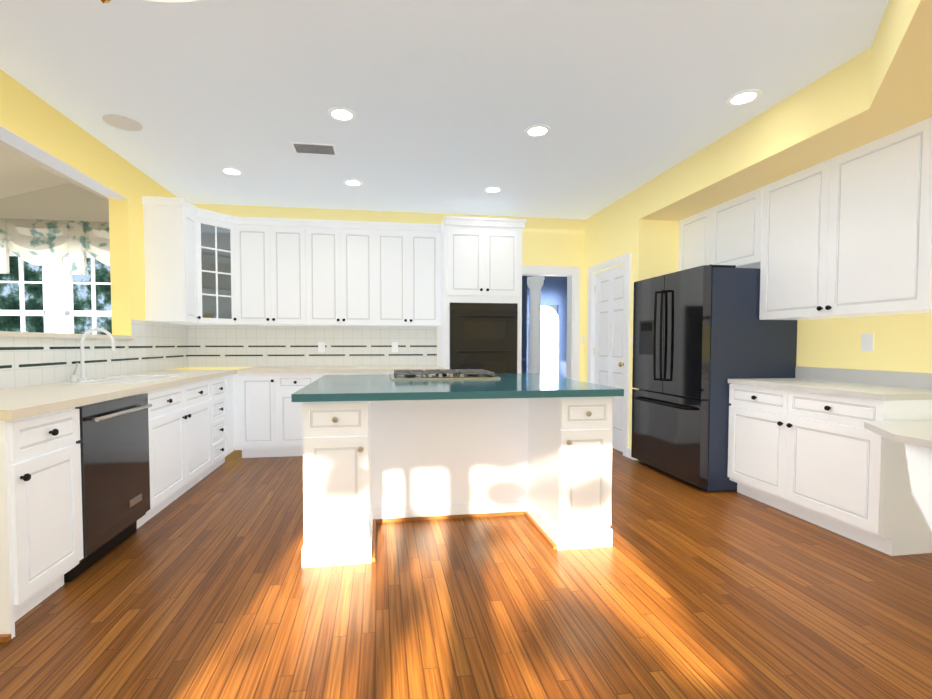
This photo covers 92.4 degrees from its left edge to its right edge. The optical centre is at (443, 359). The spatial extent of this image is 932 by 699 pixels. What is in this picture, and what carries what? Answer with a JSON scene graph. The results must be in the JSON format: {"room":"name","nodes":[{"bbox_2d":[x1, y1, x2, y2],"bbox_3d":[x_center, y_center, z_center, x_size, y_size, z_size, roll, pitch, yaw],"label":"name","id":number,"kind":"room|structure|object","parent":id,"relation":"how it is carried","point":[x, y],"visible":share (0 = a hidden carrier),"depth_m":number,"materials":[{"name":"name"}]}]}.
{"room":"kitchen","nodes":[
{"label":"kitchen","id":0,"kind":"room"},
{"bbox_2d":[0,183,108,332],"bbox_3d":[-4.976,-1.585,4.776,3.930,5.200,0.150,0,2,-8],"label":"wall","id":1,"kind":"structure","parent":0,"point":[69,201],"depth_m":4.81,"materials":[{"name":"beige paint"}]},
{"bbox_2d":[0,218,109,274],"bbox_3d":[-5.021,-1.190,4.642,3.840,0.580,0.089,0,2,-8],"label":"swag valance","id":2,"kind":"object","parent":1,"relation":"attached to","point":[39,242],"visible":0.69,"depth_m":4.76,"materials":[{"name":"fabric"}]},
{"bbox_2d":[0,249,111,333],"bbox_3d":[-4.718,-0.501,4.812,2.940,1.470,0.105,0,2,-8],"label":"sunroom window","id":3,"kind":"structure","parent":1,"relation":"in","point":[47,312],"depth_m":4.84,"materials":[{"name":"white wood"}]},
{"bbox_2d":[0,140,108,199],"bbox_3d":[-4.470,-1.398,1.241,3.930,0.970,7.000,0,2,-8],"label":"ceiling","id":4,"kind":"structure","parent":0,"point":[21,172],"depth_m":4.43,"materials":[{"name":"beige paint"}]},
{"bbox_2d":[0,69,187,388],"bbox_3d":[-2.447,-0.244,1.545,0.150,2.740,7.250,0,2,-8],"label":"wall","id":5,"kind":"structure","parent":0,"point":[32,124],"depth_m":3.52,"materials":[{"name":"yellow paint"}]},
{"bbox_2d":[0,634,10,642],"bbox_3d":[-2.051,1.109,1.729,0.654,0.022,0.020,0,2,-8],"label":"baseboard","id":6,"kind":"structure","parent":5,"relation":"attached to","point":[7,637],"depth_m":1.77,"materials":[{"name":"brown wood"}]},
{"bbox_2d":[0,331,134,338],"bbox_3d":[-2.471,-0.117,1.773,0.205,0.030,4.198,0,2,-8],"label":"trim","id":7,"kind":"structure","parent":5,"relation":"attached to","point":[34,334],"depth_m":2.92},
{"bbox_2d":[142,196,201,323],"bbox_3d":[-2.571,-0.907,4.266,0.369,1.101,0.335,0,2,-8],"label":"upper cabinet","id":8,"kind":"object","parent":5,"relation":"attached to","point":[170,226],"depth_m":4.11,"materials":[{"name":"white wood"}]},
{"bbox_2d":[0,319,436,389],"bbox_3d":[-1.071,-0.058,2.402,2.804,0.470,5.644,0,2,-8],"label":"backsplash","id":9,"kind":"structure","parent":5,"relation":"attached to","point":[35,361],"depth_m":5.03,"materials":[{"name":"tile"}]},
{"bbox_2d":[188,203,584,398],"bbox_3d":[-0.168,-0.378,5.455,5.770,2.740,0.150,0,2,-8],"label":"wall","id":10,"kind":"structure","parent":0,"point":[552,242],"depth_m":5.51,"materials":[{"name":"yellow paint"}]},
{"bbox_2d":[198,212,241,323],"bbox_3d":[-2.484,-0.906,4.690,0.660,1.030,0.660,0,2,-8],"label":"upper cabinet","id":11,"kind":"object","parent":10,"relation":"attached to","point":[204,267],"depth_m":4.59,"materials":[{"name":"white wood"}]},
{"bbox_2d":[234,216,277,325],"bbox_3d":[-2.042,-0.929,4.899,0.459,1.101,0.369,0,2,-8],"label":"upper cabinet","id":12,"kind":"object","parent":10,"relation":"attached to","point":[257,236],"depth_m":4.76,"materials":[{"name":"white wood"}]},
{"bbox_2d":[278,220,313,325],"bbox_3d":[-1.691,-0.931,4.964,0.480,1.101,0.340,0,2,-8],"label":"upper cabinet","id":13,"kind":"object","parent":10,"relation":"attached to","point":[295,237],"depth_m":4.81,"materials":[{"name":"white wood"}]},
{"bbox_2d":[314,220,381,325],"bbox_3d":[-1.147,-0.934,5.042,0.846,1.101,0.340,0,2,-8],"label":"upper cabinet","id":14,"kind":"object","parent":10,"relation":"attached to","point":[347,254],"depth_m":4.89,"materials":[{"name":"white wood"}]},
{"bbox_2d":[382,224,440,325],"bbox_3d":[-0.449,-0.937,5.142,0.790,1.101,0.340,0,2,-8],"label":"upper cabinet","id":15,"kind":"object","parent":10,"relation":"attached to","point":[411,253],"depth_m":4.98,"materials":[{"name":"white wood"}]},
{"bbox_2d":[0,0,888,219],"bbox_3d":[0.335,-1.687,1.894,5.770,0.120,7.250,0,2,-8],"label":"ceiling","id":16,"kind":"structure","parent":0,"point":[448,102],"depth_m":2.69,"materials":[{"name":"white paint"}]},
{"bbox_2d":[100,0,111,3],"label":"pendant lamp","id":17,"kind":"object","parent":16,"relation":"hanging from","point":[105,1],"depth_m":0.51,"materials":[{"name":"gold glass"}]},
{"bbox_2d":[102,114,142,130],"bbox_3d":[-2.265,-1.666,3.155,0.235,0.005,0.235,1,2,37],"label":"ceiling speaker","id":18,"kind":"object","parent":16,"relation":"in","point":[122,122],"depth_m":3.14,"materials":[{"name":"white plastic"}]},
{"bbox_2d":[148,0,196,1],"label":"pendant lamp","id":19,"kind":"object","parent":16,"relation":"hanging from","point":[148,0],"depth_m":0.62,"materials":[{"name":"white glass"}]},
{"bbox_2d":[220,167,242,175],"bbox_3d":[-1.917,-1.697,4.042,0.189,0.005,0.189,-1,2,-17],"label":"recessed light","id":20,"kind":"object","parent":16,"relation":"in","point":[226,170],"depth_m":4.04,"materials":[{"name":"white"}]},
{"bbox_2d":[290,142,336,154],"bbox_3d":[-1.030,-1.677,3.563,0.340,0.011,0.180,0,2,-8],"label":"ceiling vent","id":21,"kind":"object","parent":16,"relation":"in","point":[311,148],"depth_m":3.54,"materials":[{"name":"white metal"}]},
{"bbox_2d":[327,107,355,121],"bbox_3d":[-0.692,-1.662,3.036,0.189,0.005,0.189,2,3,43],"label":"recessed light","id":22,"kind":"object","parent":16,"relation":"in","point":[343,114],"depth_m":3.03,"materials":[{"name":"white"}]},
{"bbox_2d":[343,179,362,186],"bbox_3d":[-0.876,-1.706,4.322,0.189,0.005,0.189,2,3,43],"label":"recessed light","id":23,"kind":"object","parent":16,"relation":"in","point":[349,182],"depth_m":4.31,"materials":[{"name":"white"}]},
{"bbox_2d":[484,186,502,192],"bbox_3d":[0.500,-1.713,4.519,0.189,0.005,0.189,2,3,43],"label":"recessed light","id":24,"kind":"object","parent":16,"relation":"in","point":[493,189],"depth_m":4.51,"materials":[{"name":"white"}]},
{"bbox_2d":[524,125,550,137],"bbox_3d":[0.688,-1.670,3.274,0.189,0.005,0.189,0,2,-14],"label":"recessed light","id":25,"kind":"object","parent":16,"relation":"in","point":[535,131],"depth_m":3.27,"materials":[{"name":"white"}]},
{"bbox_2d":[726,89,761,105],"bbox_3d":[1.903,-1.655,2.832,0.189,0.005,0.189,-1,2,-32],"label":"recessed light","id":26,"kind":"object","parent":16,"relation":"in","point":[745,97],"depth_m":2.83,"materials":[{"name":"white"}]},
{"bbox_2d":[0,448,931,698],"bbox_3d":[-2.470,1.123,3.130,13.000,0.100,16.000,0,2,-8],"label":"floor","id":27,"kind":"structure","parent":0,"point":[208,586],"depth_m":1.98,"materials":[{"name":"brown wood"}]},
{"bbox_2d":[0,406,83,638],"bbox_3d":[-2.075,0.673,1.933,0.672,0.880,0.419,0,2,-8],"label":"base cabinet","id":28,"kind":"object","parent":27,"relation":"on","point":[41,522],"depth_m":1.92,"materials":[{"name":"white wood"}]},
{"bbox_2d":[0,370,236,421],"bbox_3d":[-2.229,0.174,3.081,0.697,0.040,2.800,0,2,-8],"label":"countertop","id":29,"kind":"structure","parent":28,"relation":"on","point":[22,402],"depth_m":2.53,"materials":[{"name":"beige stone"}]},
{"bbox_2d":[71,328,115,381],"bbox_3d":[-2.418,-0.032,3.079,0.240,0.370,0.137,0,2,-8],"label":"faucet","id":30,"kind":"object","parent":29,"relation":"on","point":[82,368],"visible":0.9,"depth_m":3.10,"materials":[{"name":"white metal"}]},
{"bbox_2d":[64,393,151,581],"bbox_3d":[-2.076,0.657,2.465,0.636,0.869,0.627,0,2,-8],"label":"dishwasher","id":31,"kind":"object","parent":27,"relation":"on","point":[113,441],"visible":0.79,"depth_m":2.43,"materials":[{"name":"black metal"}]},
{"bbox_2d":[96,378,215,528],"bbox_3d":[-2.271,0.626,3.303,0.672,0.880,1.080,0,2,-8],"label":"base cabinet","id":32,"kind":"object","parent":27,"relation":"on","point":[191,425],"depth_m":3.26,"materials":[{"name":"white wood"}]},
{"bbox_2d":[212,378,227,467],"bbox_3d":[-2.371,0.603,4.002,0.672,0.880,0.446,0,2,-8],"label":"base cabinet","id":33,"kind":"object","parent":27,"relation":"on","point":[219,385],"depth_m":4.12,"materials":[{"name":"white wood"}]},
{"bbox_2d":[228,374,233,453],"bbox_3d":[-2.431,0.591,4.350,0.652,0.880,0.260,0,2,-8],"label":"base cabinet","id":34,"kind":"object","parent":27,"relation":"on","point":[230,376],"depth_m":4.43,"materials":[{"name":"white wood"}]},
{"bbox_2d":[233,373,284,457],"bbox_3d":[-1.929,0.574,4.842,0.476,0.880,0.612,0,2,-8],"label":"base cabinet","id":35,"kind":"object","parent":27,"relation":"on","point":[268,421],"depth_m":4.55,"materials":[{"name":"white wood"}]},
{"bbox_2d":[237,365,440,372],"bbox_3d":[-1.078,0.110,4.935,2.104,0.040,0.638,0,2,-8],"label":"countertop","id":36,"kind":"structure","parent":35,"relation":"on","point":[275,369],"depth_m":4.70,"materials":[{"name":"beige stone"}]},
{"bbox_2d":[285,373,356,456],"bbox_3d":[-1.374,0.571,4.922,0.871,0.880,0.612,0,2,-8],"label":"base cabinet","id":37,"kind":"object","parent":27,"relation":"on","point":[294,382],"depth_m":4.60,"materials":[{"name":"white wood"}]},
{"bbox_2d":[371,519,376,561],"bbox_3d":[-0.425,1.077,2.677,0.032,0.022,0.530,0,2,-8],"label":"baseboard","id":38,"kind":"structure","parent":27,"relation":"on","point":[374,520],"depth_m":2.64,"materials":[{"name":"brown wood"}]},
{"bbox_2d":[357,373,392,374],"bbox_3d":[-0.623,0.568,5.029,0.873,0.880,0.612,0,2,-8],"label":"base cabinet","id":39,"kind":"object","parent":27,"relation":"on","point":[357,373],"depth_m":4.70,"materials":[{"name":"white wood"}]},
{"bbox_2d":[377,511,522,522],"bbox_3d":[0.052,1.065,3.023,1.075,0.022,0.020,0,2,-8],"label":"baseboard","id":40,"kind":"structure","parent":27,"relation":"on","point":[517,512],"depth_m":3.01,"materials":[{"name":"brown wood"}]},
{"bbox_2d":[295,397,612,567],"bbox_3d":[0.028,0.632,3.081,1.747,0.884,1.332,0,2,-8],"label":"kitchen island","id":41,"kind":"object","parent":27,"relation":"on","point":[537,447],"depth_m":2.71,"materials":[{"name":"white wood"}]},
{"bbox_2d":[291,373,622,400],"bbox_3d":[0.023,0.169,3.077,1.800,0.040,1.406,0,2,-8],"label":"island countertop","id":42,"kind":"structure","parent":41,"relation":"on","point":[328,387],"depth_m":2.55,"materials":[{"name":"teal stone"}]},
{"bbox_2d":[390,369,500,379],"bbox_3d":[-0.012,0.112,3.427,0.780,0.049,0.520,0,2,-8],"label":"cooktop","id":43,"kind":"object","parent":42,"relation":"in","point":[447,374],"visible":1,"depth_m":3.27,"materials":[{"name":"silver metal"}]},
{"bbox_2d":[437,216,526,372],"bbox_3d":[0.413,-0.258,5.105,0.890,2.525,0.698,0,2,-8],"label":"tall cabinet","id":44,"kind":"object","parent":27,"relation":"on","point":[480,327],"visible":0.71,"depth_m":4.80,"materials":[{"name":"white wood"}]},
{"bbox_2d":[527,276,544,373],"bbox_3d":[1.752,-0.339,8.596,0.360,2.449,0.360,0,2,-8],"label":"column","id":45,"kind":"structure","parent":27,"relation":"on","point":[535,284],"depth_m":8.49,"materials":[{"name":"white paint"}]},
{"bbox_2d":[523,511,556,549],"bbox_3d":[0.603,1.072,2.824,0.022,0.022,0.530,0,2,-8],"label":"baseboard","id":46,"kind":"structure","parent":27,"relation":"on","point":[533,522],"depth_m":2.78,"materials":[{"name":"brown wood"}]},
{"bbox_2d":[631,265,796,491],"bbox_3d":[2.332,0.141,4.028,0.905,1.800,0.970,0,2,-8],"label":"fridge","id":47,"kind":"object","parent":27,"relation":"on","point":[702,334],"visible":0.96,"depth_m":3.59,"materials":[{"name":"black steel"}]},
{"bbox_2d":[727,366,931,555],"bbox_3d":[2.614,0.576,3.027,0.643,1.000,1.095,0,2,-8],"label":"base cabinet","id":48,"kind":"object","parent":27,"relation":"on","point":[804,444],"visible":1,"depth_m":2.78,"materials":[{"name":"white wood"}]},
{"bbox_2d":[864,420,931,531],"bbox_3d":[2.586,0.695,1.589,1.105,0.860,1.748,0,2,-8],"label":"desk unit","id":49,"kind":"object","parent":27,"relation":"on","point":[914,437],"visible":1,"depth_m":2.00,"materials":[{"name":"white wood"}]},
{"bbox_2d":[521,276,566,377],"bbox_3d":[1.975,-0.486,8.617,3.810,2.740,0.132,0,2,-8],"label":"wall","id":50,"kind":"structure","parent":0,"point":[553,290],"depth_m":8.53,"materials":[{"name":"blue paint"}]},
{"bbox_2d":[541,305,558,376],"bbox_3d":[2.310,-0.211,10.348,0.720,2.074,0.060,0,2,-8],"label":"arch","id":51,"kind":"object","parent":50,"relation":"attached to","point":[549,338],"visible":0.58,"depth_m":10.38,"materials":[{"name":"white paint"}]},
{"bbox_2d":[583,187,652,459],"bbox_3d":[1.936,-0.365,5.079,0.150,2.740,1.190,0,2,-8],"label":"wall","id":52,"kind":"structure","parent":0,"point":[617,228],"depth_m":4.73,"materials":[{"name":"yellow paint"}]},
{"bbox_2d":[594,264,624,451],"bbox_3d":[1.877,-0.017,5.077,0.101,2.028,0.752,0,2,-8],"label":"door","id":53,"kind":"structure","parent":52,"relation":"attached to","point":[609,326],"depth_m":5.03,"materials":[{"name":"white wood"}]},
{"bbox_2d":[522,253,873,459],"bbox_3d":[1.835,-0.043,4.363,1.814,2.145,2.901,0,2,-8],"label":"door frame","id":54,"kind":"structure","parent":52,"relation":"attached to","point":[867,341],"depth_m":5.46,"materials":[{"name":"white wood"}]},
{"bbox_2d":[652,220,678,277],"bbox_3d":[2.470,-0.349,4.630,0.780,2.740,0.150,0,2,-8],"label":"wall","id":55,"kind":"structure","parent":0,"point":[665,245],"depth_m":4.49,"materials":[{"name":"yellow paint"}]},
{"bbox_2d":[639,0,931,220],"bbox_3d":[2.300,-1.486,2.500,1.410,0.321,3.940,0,2,-8],"label":"soffit","id":56,"kind":"structure","parent":0,"point":[880,87],"depth_m":2.69,"materials":[{"name":"yellow paint"}]},
{"bbox_2d":[796,313,931,372],"bbox_3d":[3.211,-0.249,1.677,0.150,2.740,5.910,0,2,-8],"label":"wall","id":57,"kind":"structure","parent":0,"point":[902,343],"depth_m":3.08,"materials":[{"name":"yellow paint"}]},
{"bbox_2d":[678,210,705,270],"bbox_3d":[2.572,-1.090,4.262,0.364,0.586,0.498,0,2,-8],"label":"upper cabinet","id":58,"kind":"object","parent":57,"relation":"attached to","point":[690,228],"depth_m":4.31,"materials":[{"name":"white wood"}]},
{"bbox_2d":[702,190,753,267],"bbox_3d":[2.634,-1.076,3.833,0.364,0.586,0.595,0,2,-8],"label":"upper cabinet","id":59,"kind":"object","parent":57,"relation":"attached to","point":[726,227],"depth_m":3.83,"materials":[{"name":"white wood"}]},
{"bbox_2d":[750,117,931,319],"bbox_3d":[2.751,-0.818,3.025,0.364,1.046,1.166,0,2,-8],"label":"upper cabinet","id":60,"kind":"object","parent":57,"relation":"attached to","point":[847,234],"depth_m":2.84,"materials":[{"name":"white wood"}]},
{"label":"outside","id":61,"kind":"structure","parent":0,"visible":0},
{"bbox_2d":[0,256,111,334],"bbox_3d":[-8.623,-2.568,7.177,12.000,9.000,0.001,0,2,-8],"label":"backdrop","id":62,"kind":"structure","parent":61,"point":[10,296],"depth_m":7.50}
]}

